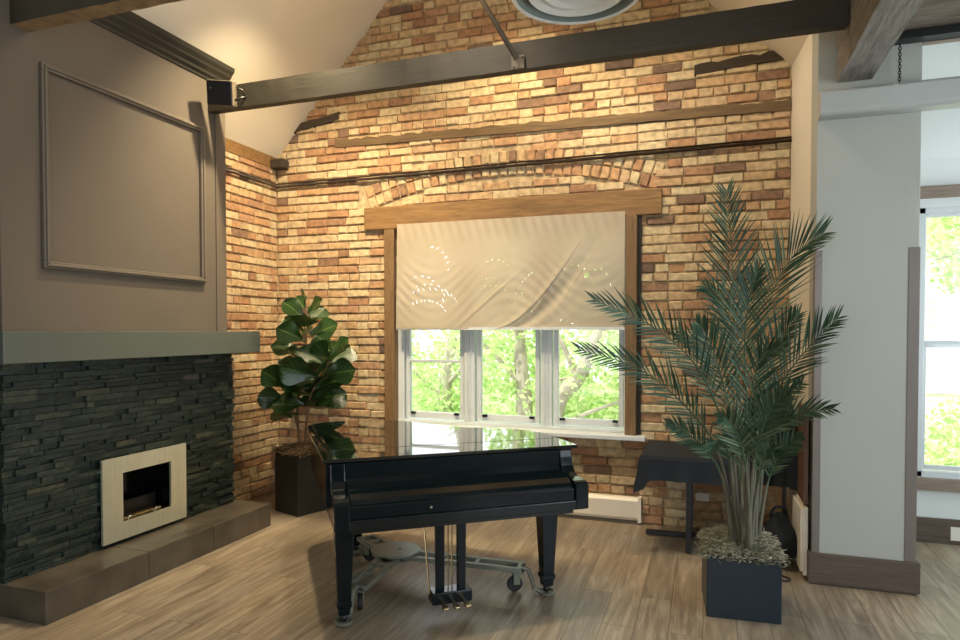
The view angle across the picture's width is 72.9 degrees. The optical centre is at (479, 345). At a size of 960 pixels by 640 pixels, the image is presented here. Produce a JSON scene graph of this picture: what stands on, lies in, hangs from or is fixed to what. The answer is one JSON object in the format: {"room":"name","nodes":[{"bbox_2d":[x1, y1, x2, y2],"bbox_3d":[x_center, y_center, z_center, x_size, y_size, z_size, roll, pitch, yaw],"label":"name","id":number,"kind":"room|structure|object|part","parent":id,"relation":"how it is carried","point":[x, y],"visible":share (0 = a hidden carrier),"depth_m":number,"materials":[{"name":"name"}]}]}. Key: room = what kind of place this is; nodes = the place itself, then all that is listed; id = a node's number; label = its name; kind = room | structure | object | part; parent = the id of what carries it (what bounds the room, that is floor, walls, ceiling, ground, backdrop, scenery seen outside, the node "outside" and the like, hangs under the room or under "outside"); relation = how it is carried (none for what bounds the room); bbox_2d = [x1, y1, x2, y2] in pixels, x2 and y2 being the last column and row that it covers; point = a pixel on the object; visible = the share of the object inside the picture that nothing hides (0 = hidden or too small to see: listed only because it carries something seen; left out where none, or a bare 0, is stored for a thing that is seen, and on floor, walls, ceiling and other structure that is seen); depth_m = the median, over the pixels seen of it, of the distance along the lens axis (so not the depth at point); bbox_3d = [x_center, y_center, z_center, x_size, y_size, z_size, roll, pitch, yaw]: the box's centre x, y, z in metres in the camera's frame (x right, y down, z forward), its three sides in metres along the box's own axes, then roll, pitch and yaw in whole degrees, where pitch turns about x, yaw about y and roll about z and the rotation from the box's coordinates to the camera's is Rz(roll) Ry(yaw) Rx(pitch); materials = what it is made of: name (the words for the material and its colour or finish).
{"room":"music room","nodes":[
{"label":"music room","id":0,"kind":"room"},
{"bbox_2d":[226,151,278,500],"bbox_3d":[-2.470,-0.238,6.134,0.315,3.502,1.617,0,1,19],"label":"wall","id":1,"kind":"structure","parent":0,"point":[251,209],"depth_m":6.37,"materials":[{"name":"brick"}]},
{"bbox_2d":[225,138,276,166],"bbox_3d":[-2.310,-1.863,6.183,0.062,0.115,1.150,0,1,19],"label":"trim","id":2,"kind":"structure","parent":1,"relation":"attached to","point":[231,146],"depth_m":6.28,"materials":[{"name":"brown wood"}]},
{"bbox_2d":[132,0,386,157],"bbox_3d":[-2.514,-3.058,2.283,2.710,3.131,9.400,0,1,19],"label":"ceiling","id":3,"kind":"structure","parent":0,"point":[261,40],"depth_m":5.73,"materials":[{"name":"beige paint"}]},
{"bbox_2d":[0,490,959,639],"bbox_3d":[0.238,1.667,1.490,8.500,0.100,9.500,0,1,19],"label":"floor","id":4,"kind":"structure","parent":0,"point":[612,581],"depth_m":4.06,"materials":[{"name":"brown wood"}]},
{"bbox_2d":[0,0,270,624],"bbox_3d":[-2.474,-0.365,4.644,0.780,3.820,2.170,0,1,19],"label":"fireplace","id":5,"kind":"object","parent":4,"relation":"on","point":[115,340],"visible":0.91,"depth_m":4.30,"materials":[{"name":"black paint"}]},
{"bbox_3d":[-2.415,-1.104,4.553,0.040,1.240,1.350,0,1,19],"label":"panel molding","id":6,"kind":"part","parent":5,"relation":"part of","materials":[{"name":"beige paint"}]},
{"bbox_2d":[0,331,259,363],"bbox_3d":[-2.522,-0.013,4.668,0.580,0.181,2.170,0,1,19],"label":"mantel shelf","id":7,"kind":"object","parent":5,"relation":"attached to","point":[16,347],"depth_m":4.25,"materials":[{"name":"grey stone"}]},
{"bbox_2d":[100,443,186,546],"bbox_3d":[-2.497,1.047,4.702,0.260,0.582,0.735,0,1,19],"label":"fireplace insert","id":8,"kind":"object","parent":5,"relation":"in","point":[142,492],"visible":0.95,"depth_m":4.74,"materials":[{"name":"metal"}]},
{"bbox_2d":[123,505,160,519],"bbox_3d":[-2.448,1.200,4.678,0.050,0.020,0.335,0,1,19],"label":"tray","id":9,"kind":"object","parent":8,"relation":"on","point":[151,509],"depth_m":4.67,"materials":[{"name":"gold metal"}]},
{"bbox_3d":[-2.429,-2.196,4.544,0.205,0.155,1.850,0,1,19],"label":"crown molding","id":10,"kind":"part","parent":5,"relation":"part of","materials":[{"name":"brown wood"}]},
{"bbox_2d":[257,288,356,516],"bbox_3d":[-1.543,0.495,5.911,0.949,2.037,0.728,0,1,19],"label":"fig","id":11,"kind":"object","parent":4,"relation":"on","point":[318,368],"visible":0.8,"depth_m":5.85,"materials":[{"name":"plant"}]},
{"bbox_3d":[-1.705,0.690,5.958,0.143,0.653,0.054,0,1,19],"label":"stem","id":12,"kind":"part","parent":11,"relation":"part of","materials":[{"name":"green plant"}]},
{"bbox_2d":[275,446,325,516],"bbox_3d":[-1.639,1.234,5.994,0.350,0.560,0.350,1,2,39],"label":"pot","id":13,"kind":"object","parent":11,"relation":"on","point":[297,492],"depth_m":5.84,"materials":[{"name":"ceramic"}]},
{"bbox_3d":[-1.632,0.335,5.984,0.127,1.362,0.043,0,1,19],"label":"stem","id":14,"kind":"part","parent":11,"relation":"part of","materials":[{"name":"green plant"}]},
{"bbox_3d":[-1.472,0.546,5.880,0.353,0.945,0.038,1,2,30],"label":"stem","id":15,"kind":"part","parent":11,"relation":"part of","materials":[{"name":"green plant"}]},
{"bbox_2d":[334,534,554,626],"bbox_3d":[-0.356,1.453,4.397,1.360,0.194,1.280,0,1,-18],"label":"piano dolly","id":16,"kind":"object","parent":4,"relation":"on","point":[393,553],"visible":0.91,"depth_m":4.17,"materials":[{"name":"metal"}]},
{"bbox_3d":[-0.725,1.395,4.570,0.138,0.040,0.362,-1,2,-37],"label":"arm","id":17,"kind":"part","parent":16,"relation":"part of","materials":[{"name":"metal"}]},
{"bbox_3d":[-0.657,1.407,4.032,0.138,0.040,0.526,0,1,15],"label":"arm","id":18,"kind":"part","parent":16,"relation":"part of","materials":[{"name":"metal"}]},
{"bbox_3d":[-0.566,1.389,4.363,0.240,0.065,0.240,0,1,-18],"label":"plate","id":19,"kind":"part","parent":16,"relation":"part of","materials":[{"name":"metal"}]},
{"bbox_3d":[-0.566,1.370,4.362,0.323,0.012,0.323,0,1,-18],"label":"plate","id":20,"kind":"part","parent":16,"relation":"part of","materials":[{"name":"metal"}]},
{"bbox_2d":[307,420,588,621],"bbox_3d":[-0.338,1.065,4.445,1.550,0.915,1.769,0,1,-18],"label":"grand piano","id":21,"kind":"object","parent":16,"relation":"on","point":[371,476],"visible":1,"depth_m":3.77,"materials":[{"name":"black paint"}]},
{"bbox_3d":[-0.763,0.812,3.524,0.085,0.317,0.302,0,1,-18],"label":"arm","id":22,"kind":"part","parent":21,"relation":"part of","materials":[{"name":"black paint"}]},
{"bbox_3d":[-0.764,1.235,3.640,0.110,0.535,0.110,0,1,-18],"label":"leg","id":23,"kind":"part","parent":21,"relation":"part of","materials":[{"name":"black paint"}]},
{"bbox_3d":[-0.920,1.208,4.821,0.110,0.535,0.110,0,1,-18],"label":"leg","id":24,"kind":"part","parent":21,"relation":"part of","materials":[{"name":"black paint"}]},
{"bbox_3d":[-0.417,0.613,4.673,1.550,0.022,1.267,0,1,-18],"label":"lid","id":25,"kind":"part","parent":21,"relation":"part of","materials":[{"name":"black wood"}]},
{"bbox_3d":[-0.188,1.206,3.805,0.055,0.435,0.009,0,1,-18],"label":"pedal rod","id":26,"kind":"part","parent":21,"relation":"part of","materials":[{"name":"gold metal"}]},
{"bbox_3d":[-0.203,0.971,4.047,1.301,0.025,0.870,0,1,-18],"label":"keybed frame","id":27,"kind":"part","parent":21,"relation":"part of","materials":[{"name":"black wood"}]},
{"bbox_3d":[0.416,1.226,4.053,0.110,0.535,0.110,0,1,-18],"label":"leg","id":28,"kind":"part","parent":21,"relation":"part of","materials":[{"name":"black paint"}]},
{"bbox_3d":[0.556,0.802,3.963,0.085,0.317,0.302,0,1,-18],"label":"arm","id":29,"kind":"part","parent":21,"relation":"part of","materials":[{"name":"black paint"}]},
{"bbox_3d":[-0.104,1.403,4.219,0.808,0.040,0.138,0,1,17],"label":"arm","id":30,"kind":"part","parent":16,"relation":"part of","materials":[{"name":"metal"}]},
{"bbox_2d":[558,493,641,524],"bbox_3d":[0.386,1.401,5.886,2.100,0.232,0.077,0,1,19],"label":"baseboard heater","id":31,"kind":"object","parent":4,"relation":"on","point":[601,507],"visible":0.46,"depth_m":5.60,"materials":[{"name":"metal"}]},
{"bbox_2d":[646,483,700,553],"bbox_3d":[1.619,1.175,5.071,0.640,0.720,0.650,0,1,19],"label":"side table","id":32,"kind":"object","parent":4,"relation":"on","point":[688,534],"visible":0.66,"depth_m":4.82,"materials":[{"name":"black metal"}]},
{"bbox_2d":[633,440,736,494],"bbox_3d":[1.618,0.950,5.061,0.761,0.284,0.802,0,1,19],"label":"tablecloth","id":33,"kind":"object","parent":32,"relation":"on","point":[659,460],"visible":0.66,"depth_m":4.78,"materials":[{"name":"black fabric"}]},
{"bbox_3d":[1.550,1.191,4.825,0.040,0.700,0.040,0,1,19],"label":"leg","id":34,"kind":"part","parent":32,"relation":"part of","materials":[{"name":"black plastic"}]},
{"bbox_3d":[1.682,1.163,5.191,0.040,0.660,0.040,0,1,19],"label":"leg","id":35,"kind":"part","parent":32,"relation":"part of","materials":[{"name":"black plastic"}]},
{"bbox_2d":[570,177,846,623],"bbox_3d":[1.367,0.265,3.663,1.496,2.604,1.121,-1,2,-41],"label":"potted palm","id":36,"kind":"object","parent":4,"relation":"on","point":[742,562],"visible":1,"depth_m":3.70,"materials":[{"name":"plant"}]},
{"bbox_3d":[1.419,0.935,3.728,0.033,0.472,0.210,1,2,40],"label":"stem","id":37,"kind":"part","parent":36,"relation":"part of","materials":[{"name":"green plant"}]},
{"bbox_3d":[1.423,0.860,3.756,0.148,0.617,0.142,0,1,19],"label":"stem","id":38,"kind":"part","parent":36,"relation":"part of","materials":[{"name":"green plant"}]},
{"bbox_3d":[1.460,0.806,3.791,0.178,0.723,0.033,-1,2,-34],"label":"stem","id":39,"kind":"part","parent":36,"relation":"part of","materials":[{"name":"green plant"}]},
{"bbox_3d":[1.468,0.939,3.744,0.153,0.462,0.033,-1,2,-41],"label":"stem","id":40,"kind":"part","parent":36,"relation":"part of","materials":[{"name":"green plant"}]},
{"bbox_3d":[1.512,0.842,3.836,0.073,0.644,0.032,0,1,19],"label":"stem","id":41,"kind":"part","parent":36,"relation":"part of","materials":[{"name":"green plant"}]},
{"bbox_3d":[1.542,0.770,3.854,0.032,0.788,0.094,0,1,6],"label":"stem","id":42,"kind":"part","parent":36,"relation":"part of","materials":[{"name":"green plant"}]},
{"bbox_3d":[1.624,0.758,4.019,0.033,0.812,0.257,0,1,12],"label":"stem","id":43,"kind":"part","parent":36,"relation":"part of","materials":[{"name":"green plant"}]},
{"bbox_2d":[702,542,781,623],"bbox_3d":[1.553,1.380,3.892,0.400,0.365,0.400,0,1,15],"label":"pot","id":44,"kind":"object","parent":36,"relation":"attached to","point":[746,591],"depth_m":3.70,"materials":[{"name":"plastic"}]},
{"bbox_3d":[1.503,0.964,3.715,0.032,0.411,0.113,1,2,32],"label":"stem","id":45,"kind":"part","parent":36,"relation":"part of","materials":[{"name":"green plant"}]},
{"bbox_3d":[1.506,0.889,3.671,0.035,0.568,0.247,0,1,19],"label":"stem","id":46,"kind":"part","parent":36,"relation":"part of","materials":[{"name":"green plant"}]},
{"bbox_3d":[1.569,0.774,3.815,0.033,0.780,0.032,0,1,19],"label":"stem","id":47,"kind":"part","parent":36,"relation":"part of","materials":[{"name":"green plant"}]},
{"bbox_3d":[1.488,0.914,3.607,0.032,0.524,0.282,1,1,27],"label":"stem","id":48,"kind":"part","parent":36,"relation":"part of","materials":[{"name":"green plant"}]},
{"bbox_3d":[1.501,0.886,3.616,0.037,0.575,0.255,0,1,19],"label":"stem","id":49,"kind":"part","parent":36,"relation":"part of","materials":[{"name":"green plant"}]},
{"bbox_3d":[1.567,0.930,3.735,0.032,0.475,0.091,0,1,6],"label":"stem","id":50,"kind":"part","parent":36,"relation":"part of","materials":[{"name":"green plant"}]},
{"bbox_3d":[1.655,0.681,3.926,0.063,0.966,0.202,0,1,19],"label":"stem","id":51,"kind":"part","parent":36,"relation":"part of","materials":[{"name":"green plant"}]},
{"bbox_3d":[1.550,0.966,3.697,0.033,0.407,0.116,0,1,1],"label":"stem","id":52,"kind":"part","parent":36,"relation":"part of","materials":[{"name":"green plant"}]},
{"bbox_3d":[1.604,0.909,3.777,0.033,0.515,0.087,0,1,2],"label":"stem","id":53,"kind":"part","parent":36,"relation":"part of","materials":[{"name":"green plant"}]},
{"bbox_3d":[1.664,0.851,3.868,0.110,0.628,0.032,-1,2,-32],"label":"stem","id":54,"kind":"part","parent":36,"relation":"part of","materials":[{"name":"green plant"}]},
{"bbox_3d":[1.654,0.981,3.815,0.032,0.373,0.100,0,1,-20],"label":"stem","id":55,"kind":"part","parent":36,"relation":"part of","materials":[{"name":"green plant"}]},
{"bbox_2d":[762,505,796,565],"bbox_3d":[2.103,1.325,4.573,0.259,0.434,0.268,0,1,19],"label":"bag","id":56,"kind":"object","parent":4,"relation":"on","point":[779,524],"visible":0.67,"depth_m":4.49,"materials":[{"name":"black fabric"}]},
{"bbox_3d":[2.087,1.155,4.540,0.128,0.094,0.062,0,1,19],"label":"handle","id":57,"kind":"part","parent":56,"relation":"part of","materials":[{"name":"black fabric"}]},
{"bbox_2d":[782,487,785,513],"bbox_3d":[2.166,0.979,4.903,0.280,1.120,0.300,0,1,19],"label":"table","id":58,"kind":"object","parent":4,"relation":"on","point":[783,488],"visible":0.04,"depth_m":4.74,"materials":[{"name":"black metal"}]},
{"bbox_2d":[740,398,797,490],"bbox_3d":[2.169,0.724,4.897,0.416,0.624,0.442,0,1,19],"label":"tablecloth","id":59,"kind":"object","parent":58,"relation":"on","point":[788,477],"visible":0.2,"depth_m":4.70,"materials":[{"name":"black fabric"}]},
{"bbox_2d":[782,575,790,581],"bbox_3d":[1.980,1.544,4.376,0.097,0.013,0.232,-1,1,-26],"label":"cable","id":60,"kind":"object","parent":4,"relation":"on","point":[789,580],"visible":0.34,"depth_m":4.29,"materials":[{"name":"rubber"}]},
{"bbox_2d":[807,31,922,560],"bbox_3d":[2.487,-0.396,4.237,0.578,3.900,0.250,0,1,19],"label":"wall pier","id":61,"kind":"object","parent":4,"relation":"on","point":[866,171],"visible":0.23,"depth_m":4.13,"materials":[{"name":"white paint"}]},
{"bbox_2d":[810,250,822,552],"bbox_3d":[2.200,0.366,4.250,0.046,1.965,0.066,0,1,19],"label":"trim","id":62,"kind":"structure","parent":61,"relation":"attached to","point":[818,270],"depth_m":4.22,"materials":[{"name":"grey wood"}]},
{"bbox_2d":[806,544,920,594],"bbox_3d":[2.487,1.451,4.279,0.628,0.205,0.300,0,1,19],"label":"baseboard","id":63,"kind":"object","parent":61,"relation":"attached to","point":[884,575],"visible":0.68,"depth_m":4.14,"materials":[{"name":"brown wood"}]},
{"bbox_2d":[817,76,959,120],"bbox_3d":[3.725,-1.514,3.584,3.328,0.165,0.125,0,1,19],"label":"beam","id":64,"kind":"structure","parent":61,"relation":"attached to","point":[938,93],"depth_m":3.96,"materials":[{"name":"paint"}]},
{"bbox_2d":[904,247,920,561],"bbox_3d":[2.702,0.370,4.076,0.062,1.965,0.066,0,1,19],"label":"trim","id":65,"kind":"structure","parent":61,"relation":"attached to","point":[914,252],"depth_m":4.04,"materials":[{"name":"grey wood"}]},
{"bbox_2d":[276,0,791,528],"bbox_3d":[0.163,-1.573,6.091,5.300,6.174,0.317,0,1,19],"label":"wall","id":66,"kind":"structure","parent":0,"point":[325,250],"depth_m":5.74,"materials":[{"name":"brick"}]},
{"bbox_2d":[270,158,288,170],"bbox_3d":[-2.048,-1.851,6.637,0.160,0.100,0.120,0,1,19],"label":"stub","id":67,"kind":"object","parent":66,"relation":"attached to","point":[278,164],"visible":1,"depth_m":6.59,"materials":[{"name":"brown wood"}]},
{"bbox_2d":[294,111,339,133],"bbox_3d":[-1.663,-2.245,6.564,0.570,0.162,0.050,0,1,19],"label":"embedded timber","id":68,"kind":"object","parent":66,"relation":"attached to","point":[309,124],"visible":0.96,"depth_m":6.53,"materials":[{"name":"brown wood"}]},
{"bbox_2d":[384,229,397,420],"bbox_3d":[-0.864,-0.190,6.339,0.107,1.872,0.100,0,1,19],"label":"trim","id":69,"kind":"structure","parent":66,"relation":"attached to","point":[390,235],"depth_m":6.29,"materials":[{"name":"brown wood"}]},
{"bbox_2d":[226,136,791,187],"bbox_3d":[0.004,-1.625,5.406,4.818,0.069,1.086,0,1,19],"label":"conduit","id":70,"kind":"object","parent":66,"relation":"attached to","point":[719,145],"visible":0.79,"depth_m":5.81,"materials":[{"name":"black metal"}]},
{"bbox_2d":[398,224,625,432],"bbox_3d":[0.255,-0.188,6.051,2.200,1.878,0.132,0,1,19],"label":"window","id":71,"kind":"structure","parent":66,"relation":"in","point":[547,342],"depth_m":6.11,"materials":[{"name":"white wood"}]},
{"bbox_3d":[-0.429,-0.175,6.284,0.604,1.755,0.060,0,1,19],"label":"sash","id":72,"kind":"part","parent":71,"relation":"part of","materials":[{"name":"white wood"}]},
{"bbox_3d":[0.267,-0.170,6.043,0.604,1.755,0.060,0,1,19],"label":"sash","id":73,"kind":"part","parent":71,"relation":"part of","materials":[{"name":"white wood"}]},
{"bbox_2d":[396,211,625,329],"bbox_3d":[0.227,-0.648,5.911,2.152,1.008,0.116,0,1,19],"label":"roller blind","id":74,"kind":"object","parent":71,"relation":"attached to","point":[550,243],"visible":0.98,"depth_m":5.85,"materials":[{"name":"fabric"}]},
{"bbox_3d":[0.970,-0.164,5.800,0.619,1.755,0.060,0,1,19],"label":"sash","id":75,"kind":"part","parent":71,"relation":"part of","materials":[{"name":"white wood"}]},
{"bbox_2d":[364,188,661,230],"bbox_3d":[0.209,-1.226,5.941,2.810,0.218,0.105,0,1,19],"label":"trim","id":76,"kind":"structure","parent":66,"relation":"attached to","point":[648,201],"depth_m":5.84,"materials":[{"name":"brown wood"}]},
{"bbox_2d":[425,423,645,441],"bbox_3d":[0.281,0.775,5.919,2.390,0.038,0.185,0,1,19],"label":"window sill","id":77,"kind":"structure","parent":66,"relation":"attached to","point":[556,433],"depth_m":5.66,"materials":[{"name":"white paint"}]},
{"bbox_2d":[334,98,791,147],"bbox_3d":[0.511,-1.960,5.817,4.130,0.166,0.050,0,1,19],"label":"embedded timber","id":78,"kind":"object","parent":66,"relation":"attached to","point":[766,106],"visible":1,"depth_m":5.66,"materials":[{"name":"brown wood"}]},
{"bbox_2d":[625,215,636,434],"bbox_3d":[1.297,-0.172,5.570,0.095,1.872,0.100,0,1,19],"label":"trim","id":79,"kind":"structure","parent":66,"relation":"attached to","point":[631,220],"depth_m":5.52,"materials":[{"name":"brown wood"}]},
{"bbox_2d":[636,215,641,434],"bbox_3d":[1.361,-0.172,5.556,0.035,1.872,0.045,0,1,19],"label":"trim","id":80,"kind":"structure","parent":66,"relation":"attached to","point":[639,217],"depth_m":5.53,"materials":[{"name":"brown wood"}]},
{"bbox_2d":[696,493,708,501],"bbox_3d":[1.848,1.260,5.405,0.105,0.065,0.008,0,1,19],"label":"wall outlet","id":81,"kind":"object","parent":66,"relation":"attached to","point":[699,496],"visible":1,"depth_m":5.40,"materials":[{"name":"white plastic"}]},
{"bbox_2d":[694,50,783,75],"bbox_3d":[2.094,-2.290,5.262,0.680,0.116,0.050,0,1,19],"label":"embedded timber","id":82,"kind":"object","parent":66,"relation":"attached to","point":[769,56],"visible":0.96,"depth_m":5.24,"materials":[{"name":"brown wood"}]},
{"bbox_2d":[705,0,807,66],"bbox_3d":[0.014,-3.260,1.403,2.640,2.688,9.400,0,1,19],"label":"ceiling","id":83,"kind":"structure","parent":0,"point":[788,48],"depth_m":4.96,"materials":[{"name":"beige paint"}]},
{"bbox_2d":[10,0,182,32],"bbox_3d":[-0.535,-1.937,3.047,4.563,0.211,0.116,0,1,19],"label":"ceiling beam","id":84,"kind":"structure","parent":83,"relation":"attached to","point":[29,16],"depth_m":3.64,"materials":[{"name":"brown wood"}]},
{"bbox_2d":[208,0,847,113],"bbox_3d":[-0.024,-1.961,4.521,4.563,0.187,0.072,0,1,19],"label":"ceiling beam","id":85,"kind":"structure","parent":83,"relation":"attached to","point":[792,18],"depth_m":4.29,"materials":[{"name":"brown wood"}]},
{"bbox_2d":[206,79,245,106],"bbox_3d":[-1.975,-1.962,5.063,0.270,0.218,0.182,0,1,5],"label":"wall speaker","id":86,"kind":"object","parent":85,"relation":"attached to","point":[223,93],"visible":1,"depth_m":5.00,"materials":[{"name":"black plastic"}]},
{"bbox_2d":[206,80,232,105],"bbox_3d":[-2.006,-1.947,5.003,0.200,0.175,0.016,5,16,5],"label":"grille","id":87,"kind":"object","parent":86,"relation":"attached to","point":[219,92],"depth_m":4.99,"materials":[{"name":"black plastic"}]},
{"bbox_2d":[479,0,524,69],"bbox_3d":[-0.151,-2.478,4.171,0.972,1.235,0.073,-1,1,-25],"label":"rod","id":88,"kind":"object","parent":85,"relation":"attached to","point":[517,61],"visible":1,"depth_m":4.31,"materials":[{"name":"grey metal"}]},
{"bbox_2d":[512,0,637,24],"bbox_3d":[0.523,-2.622,3.485,0.716,1.456,0.716,0,1,19],"label":"ceiling vent","id":89,"kind":"object","parent":83,"relation":"in","point":[560,12],"visible":1,"depth_m":3.71,"materials":[{"name":"metal"}]},
{"bbox_2d":[837,0,923,81],"bbox_3d":[1.178,-1.826,0.694,0.201,0.486,7.160,0,1,19],"label":"ceiling beam","id":90,"kind":"structure","parent":83,"relation":"attached to","point":[874,27],"depth_m":3.55,"materials":[{"name":"wood"}]},
{"bbox_2d":[904,0,959,30],"bbox_3d":[3.522,-1.979,3.573,2.310,0.147,0.142,0,1,19],"label":"ceiling beam","id":91,"kind":"structure","parent":90,"relation":"attached to","point":[931,13],"depth_m":3.81,"materials":[{"name":"grey wood"}]},
{"bbox_2d":[894,23,959,45],"bbox_3d":[3.547,-1.877,3.646,2.310,0.048,0.090,0,1,19],"label":"steel angle","id":92,"kind":"object","parent":91,"relation":"attached to","point":[946,31],"visible":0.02,"depth_m":3.91,"materials":[{"name":"black metal"}]},
{"bbox_2d":[898,43,901,81],"bbox_3d":[2.566,-1.725,3.973,0.016,0.253,0.016,-1,1,-24],"label":"chain","id":93,"kind":"object","parent":92,"relation":"hanging from","point":[899,62],"visible":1,"depth_m":3.97,"materials":[{"name":"black metal"}]},
{"bbox_2d":[787,34,811,523],"bbox_3d":[2.446,-0.349,4.792,0.218,3.780,0.770,0,1,19],"label":"wall","id":94,"kind":"structure","parent":0,"point":[801,89],"depth_m":4.75,"materials":[{"name":"beige paint"}]},
{"bbox_2d":[792,492,807,575],"bbox_3d":[2.222,1.293,4.521,0.044,0.450,0.460,0,1,19],"label":"wall heater","id":95,"kind":"object","parent":94,"relation":"attached to","point":[799,510],"visible":0.9,"depth_m":4.33,"materials":[{"name":"metal"}]},
{"bbox_2d":[797,403,808,503],"bbox_3d":[2.211,0.729,4.448,0.028,0.640,0.300,0,1,19],"label":"wood panel","id":96,"kind":"object","parent":94,"relation":"attached to","point":[802,481],"visible":0.7,"depth_m":4.32,"materials":[{"name":"wood"}]},
{"bbox_2d":[917,156,959,519],"bbox_3d":[4.234,-0.061,4.894,3.200,3.200,0.180,0,1,19],"label":"wall","id":97,"kind":"structure","parent":0,"point":[941,170],"depth_m":5.03,"materials":[{"name":"white paint"}]},
{"bbox_2d":[916,516,959,545],"bbox_3d":[4.201,1.443,4.831,3.200,0.195,0.025,0,1,19],"label":"baseboard","id":98,"kind":"structure","parent":97,"relation":"attached to","point":[928,529],"depth_m":5.05,"materials":[{"name":"brown wood"}]},
{"bbox_2d":[917,206,959,478],"bbox_3d":[4.000,-0.019,4.952,1.180,2.098,0.125,0,1,19],"label":"window","id":99,"kind":"structure","parent":97,"relation":"in","point":[923,470],"depth_m":5.07,"materials":[{"name":"white wood"}]},
{"bbox_3d":[3.991,0.481,4.937,1.090,0.985,0.040,0,1,19],"label":"sash","id":100,"kind":"part","parent":99,"relation":"part of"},
{"bbox_3d":[4.004,-0.517,4.952,1.090,1.030,0.040,0,1,19],"label":"sash","id":101,"kind":"part","parent":99,"relation":"part of","materials":[{"name":"white"}]},
{"bbox_2d":[917,477,959,492],"bbox_3d":[3.984,1.079,4.885,1.350,0.094,0.050,0,1,19],"label":"trim","id":102,"kind":"structure","parent":97,"relation":"attached to","point":[923,483],"depth_m":5.01,"materials":[{"name":"wood"}]},
{"bbox_2d":[920,184,959,198],"bbox_3d":[3.986,-1.181,4.838,1.350,0.092,0.040,0,1,19],"label":"trim","id":103,"kind":"structure","parent":97,"relation":"attached to","point":[952,190],"depth_m":4.98,"materials":[{"name":"wood"}]},
{"bbox_2d":[950,527,959,540],"bbox_3d":[3.690,1.450,4.990,0.130,0.105,0.008,0,1,19],"label":"wall outlet","id":104,"kind":"object","parent":97,"relation":"attached to","point":[955,531],"visible":1,"depth_m":5.00,"materials":[{"name":"white plastic"}]},
{"bbox_2d":[921,41,959,158],"bbox_3d":[4.035,-2.018,4.273,3.200,1.520,1.400,0,1,19],"label":"ceiling","id":105,"kind":"structure","parent":0,"point":[940,129],"depth_m":4.79,"materials":[{"name":"white paint"}]},
{"bbox_2d":[925,217,959,465],"bbox_3d":[14.377,-1.289,19.337,13.500,11.000,7.200,0,1,19],"label":"sky","id":106,"kind":"structure","parent":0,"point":[942,319],"depth_m":16.96,"materials":[{"name":"white"}]},
{"bbox_3d":[4.025,-2.006,3.557,2.750,0.290,0.040,0,1,19],"label":"wall","id":107,"kind":"structure","parent":0,"visible":0},
{"bbox_2d":[923,37,959,45],"bbox_3d":[4.023,-1.854,3.555,2.750,0.015,0.050,0,1,19],"label":"trim","id":108,"kind":"structure","parent":107,"relation":"attached to","point":[951,39],"depth_m":3.96,"materials":[{"name":"white wood"}]},
{"label":"outside","id":109,"kind":"structure","parent":0,"visible":0},
{"bbox_2d":[412,377,617,419],"bbox_3d":[10.847,4.038,31.425,60.000,0.200,53.700,0,1,19],"label":"ground","id":110,"kind":"structure","parent":109,"point":[604,383],"depth_m":44.78,"materials":[{"name":"green plant"}]},
{"bbox_2d":[412,330,453,417],"bbox_3d":[-2.853,1.527,17.921,4.417,5.434,4.432,0,1,19],"label":"leafy tree","id":111,"kind":"object","parent":110,"relation":"on","point":[416,331],"visible":0.05,"depth_m":17.96,"materials":[{"name":"green plant"}]},
{"bbox_2d":[411,301,513,424],"bbox_3d":[-0.579,1.372,12.098,2.792,6.017,2.251,0,1,19],"label":"leafy tree","id":112,"kind":"object","parent":110,"relation":"on","point":[445,394],"visible":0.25,"depth_m":11.74,"materials":[{"name":"green plant"}]},
{"bbox_2d":[440,259,607,430],"bbox_3d":[0.677,1.129,10.094,2.730,6.596,2.315,0,1,19],"label":"leafy tree","id":113,"kind":"object","parent":110,"relation":"on","point":[525,398],"visible":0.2,"depth_m":9.48,"materials":[{"name":"green plant"}]},
{"bbox_2d":[485,314,618,428],"bbox_3d":[2.227,1.272,17.224,4.681,5.975,4.603,0,1,19],"label":"leafy tree","id":114,"kind":"object","parent":110,"relation":"on","point":[604,378],"visible":0.07,"depth_m":16.67,"materials":[{"name":"green plant"}]},
{"bbox_2d":[555,265,623,432],"bbox_3d":[1.836,1.383,8.983,2.456,6.134,1.995,0,1,19],"label":"leafy tree","id":115,"kind":"object","parent":110,"relation":"on","point":[580,371],"visible":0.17,"depth_m":8.60,"materials":[{"name":"green plant"}]},
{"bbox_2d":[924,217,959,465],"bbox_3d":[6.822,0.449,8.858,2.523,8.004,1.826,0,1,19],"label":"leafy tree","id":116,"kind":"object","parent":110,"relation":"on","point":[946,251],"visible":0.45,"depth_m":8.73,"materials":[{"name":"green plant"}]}
]}

